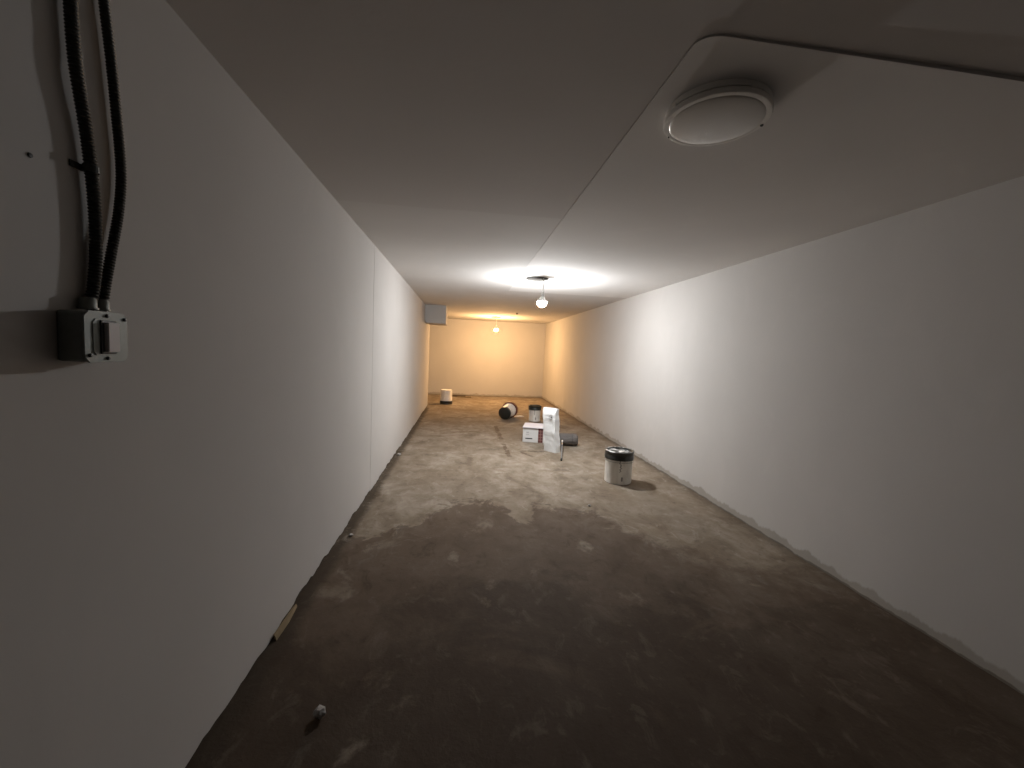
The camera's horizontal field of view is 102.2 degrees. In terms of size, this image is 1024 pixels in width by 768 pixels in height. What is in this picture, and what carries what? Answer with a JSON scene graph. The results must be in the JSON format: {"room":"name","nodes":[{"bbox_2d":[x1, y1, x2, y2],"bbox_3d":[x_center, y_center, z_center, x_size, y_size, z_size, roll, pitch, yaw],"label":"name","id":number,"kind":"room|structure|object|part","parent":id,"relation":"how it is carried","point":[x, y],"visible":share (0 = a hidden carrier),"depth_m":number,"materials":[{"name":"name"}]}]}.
{"room":"basement corridor","nodes":[
{"label":"basement corridor","id":0,"kind":"room"},
{"bbox_2d":[0,0,429,767],"bbox_3d":[-1.368,-0.158,4.298,0.018,2.330,11.650,2,4,-7],"label":"wall","id":1,"kind":"structure","parent":0,"point":[165,508],"depth_m":1.19,"materials":[{"name":"paint"}]},
{"bbox_2d":[62,0,102,310],"bbox_3d":[-0.925,-0.608,0.890,0.036,0.891,0.066,2,4,-7],"label":"cable","id":2,"kind":"object","parent":1,"relation":"attached to","point":[71,18],"visible":1,"depth_m":0.90,"materials":[{"name":"plastic"}]},
{"bbox_2d":[56,310,127,362],"bbox_3d":[-0.928,-0.105,0.923,0.068,0.112,0.114,2,4,-7],"label":"light switch","id":3,"kind":"object","parent":1,"relation":"attached to","point":[90,336],"visible":1,"depth_m":0.89,"materials":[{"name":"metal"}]},
{"bbox_3d":[-0.909,-0.105,0.926,0.004,0.112,0.114,2,4,-7],"label":"plate","id":4,"kind":"part","parent":3,"relation":"part of","materials":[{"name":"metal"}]},
{"bbox_3d":[-0.903,-0.104,0.926,0.004,0.074,0.041,2,4,-7],"label":"switch frame","id":5,"kind":"part","parent":3,"relation":"part of","materials":[{"name":"white plastic"}]},
{"bbox_2d":[96,0,126,311],"bbox_3d":[-0.932,-0.614,0.952,0.031,0.891,0.092,2,4,-7],"label":"cable","id":6,"kind":"object","parent":1,"relation":"attached to","point":[104,7],"visible":0.94,"depth_m":0.97,"materials":[{"name":"plastic"}]},
{"bbox_2d":[425,304,447,325],"bbox_3d":[-1.667,-1.516,9.151,0.440,0.387,0.750,2,4,-7],"label":"box","id":7,"kind":"object","parent":1,"relation":"attached to","point":[434,314],"depth_m":8.79,"materials":[{"name":"paint"}]},
{"bbox_2d":[428,319,545,397],"bbox_3d":[-1.433,-0.807,12.747,5.097,2.320,0.100,2,4,-7],"label":"wall","id":8,"kind":"structure","parent":0,"point":[467,357],"depth_m":12.78,"materials":[{"name":"paint"}]},
{"bbox_2d":[166,0,1023,323],"bbox_3d":[-0.560,-1.439,5.574,5.097,0.120,14.400,2,4,-7],"label":"ceiling","id":9,"kind":"structure","parent":0,"point":[457,136],"depth_m":1.43,"materials":[{"name":"white paint"}]},
{"bbox_2d":[526,276,547,306],"bbox_3d":[0.302,-1.127,5.113,0.276,0.356,0.276,2,4,-7],"label":"pendant lamp","id":10,"kind":"object","parent":9,"relation":"hanging from","point":[541,302],"visible":1,"depth_m":5.03,"materials":[{"name":"white glass"}]},
{"bbox_3d":[0.367,-0.983,5.071,0.112,0.082,0.112,2,4,-7],"label":"glowing bulb","id":11,"kind":"part","parent":10,"relation":"part of","materials":[{"name":"white glass"}]},
{"bbox_3d":[0.370,-1.048,5.062,0.111,0.097,0.110,2,4,-7],"label":"bulb","id":12,"kind":"part","parent":10,"relation":"part of","materials":[{"name":"white glass"}]},
{"bbox_2d":[663,78,773,145],"bbox_3d":[0.745,-0.976,1.511,0.360,0.064,0.360,2,4,-7],"label":"ceiling light","id":13,"kind":"object","parent":9,"relation":"attached to","point":[726,110],"visible":1,"depth_m":1.44,"materials":[{"name":"white plastic"}]},
{"bbox_2d":[185,394,1023,767],"bbox_3d":[-0.670,0.981,5.761,5.097,0.100,14.400,2,4,-7],"label":"floor","id":14,"kind":"structure","parent":0,"point":[477,611],"depth_m":2.00,"materials":[{"name":"concrete"}]},
{"bbox_2d":[273,604,296,640],"bbox_3d":[-1.129,1.183,2.070,0.023,0.023,0.265,2,4,-7],"label":"wood shim","id":15,"kind":"object","parent":14,"relation":"on","point":[287,619],"visible":1,"depth_m":2.04,"materials":[{"name":"brown wood"}]},
{"bbox_2d":[313,704,325,718],"bbox_3d":[-0.724,1.234,1.553,0.042,0.038,0.044,-1,5,-37],"label":"chip","id":16,"kind":"object","parent":14,"relation":"on","point":[319,712],"visible":1,"depth_m":1.54,"materials":[{"name":"grey concrete"}]},
{"bbox_2d":[440,389,452,404],"bbox_3d":[-1.685,0.327,10.599,0.325,0.368,0.325,1,5,-24],"label":"pail","id":17,"kind":"object","parent":14,"relation":"on","point":[446,394],"visible":1,"depth_m":10.47,"materials":[{"name":"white plastic"}]},
{"bbox_3d":[-1.691,0.466,10.610,0.325,0.089,0.325,1,5,-24],"label":"lid","id":18,"kind":"part","parent":17,"relation":"part of","materials":[{"name":"black plastic"}]},
{"bbox_2d":[499,402,517,418],"bbox_3d":[-0.097,0.559,8.712,0.341,0.345,0.394,4,5,20],"label":"pail","id":19,"kind":"object","parent":14,"relation":"on","point":[509,409],"visible":1,"depth_m":8.58,"materials":[{"name":"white plastic"}]},
{"bbox_2d":[522,422,543,442],"bbox_3d":[0.375,0.786,6.679,0.378,0.241,0.434,3,4,7],"label":"carton","id":20,"kind":"object","parent":14,"relation":"on","point":[532,432],"visible":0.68,"depth_m":6.49,"materials":[{"name":"white cardboard"}]},
{"bbox_3d":[0.380,0.673,6.670,0.378,0.013,0.434,3,4,7],"label":"lid","id":21,"kind":"part","parent":20,"relation":"part of","materials":[{"name":"white cardboard"}]},
{"bbox_2d":[528,405,541,421],"bbox_3d":[0.470,0.604,8.568,0.269,0.324,0.269,2,4,-7],"label":"pail","id":22,"kind":"object","parent":14,"relation":"on","point":[534,410],"visible":1,"depth_m":8.46,"materials":[{"name":"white plastic"}]},
{"bbox_3d":[0.476,0.486,8.559,0.269,0.089,0.269,2,4,-7],"label":"lid","id":23,"kind":"part","parent":22,"relation":"part of","materials":[{"name":"black plastic"}]},
{"bbox_2d":[543,407,559,452],"bbox_3d":[0.567,0.659,5.991,0.301,0.618,0.155,7,6,43],"label":"sack","id":24,"kind":"object","parent":14,"relation":"on","point":[551,423],"visible":1,"depth_m":5.92,"materials":[{"name":"grey paper"}]},
{"bbox_2d":[559,433,577,445],"bbox_3d":[0.823,0.853,6.397,0.388,0.192,0.213,3,4,1],"label":"pail","id":25,"kind":"object","parent":14,"relation":"on","point":[571,439],"visible":0.67,"depth_m":6.31,"materials":[{"name":"grey plastic"}]},
{"bbox_2d":[604,447,633,484],"bbox_3d":[1.200,0.919,4.661,0.328,0.361,0.328,2,4,-7],"label":"pail","id":26,"kind":"object","parent":14,"relation":"on","point":[618,460],"visible":1,"depth_m":4.54,"materials":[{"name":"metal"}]},
{"bbox_3d":[1.208,0.785,4.654,0.323,0.092,0.323,2,4,-7],"label":"lid","id":27,"kind":"part","parent":26,"relation":"part of","materials":[{"name":"black plastic"}]},
{"bbox_2d":[542,176,1023,694],"bbox_3d":[1.804,-0.136,5.954,0.022,2.340,14.200,2,4,-7],"label":"wall","id":28,"kind":"structure","parent":0,"point":[853,398],"depth_m":2.58,"materials":[{"name":"paint"}]},
{"bbox_2d":[509,34,1023,297],"bbox_3d":[1.167,-1.161,3.809,1.865,0.027,5.135,2,4,-7],"label":"ceiling panel","id":29,"kind":"object","parent":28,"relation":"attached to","point":[849,140],"depth_m":1.90,"materials":[{"name":"white paint"}]}
]}

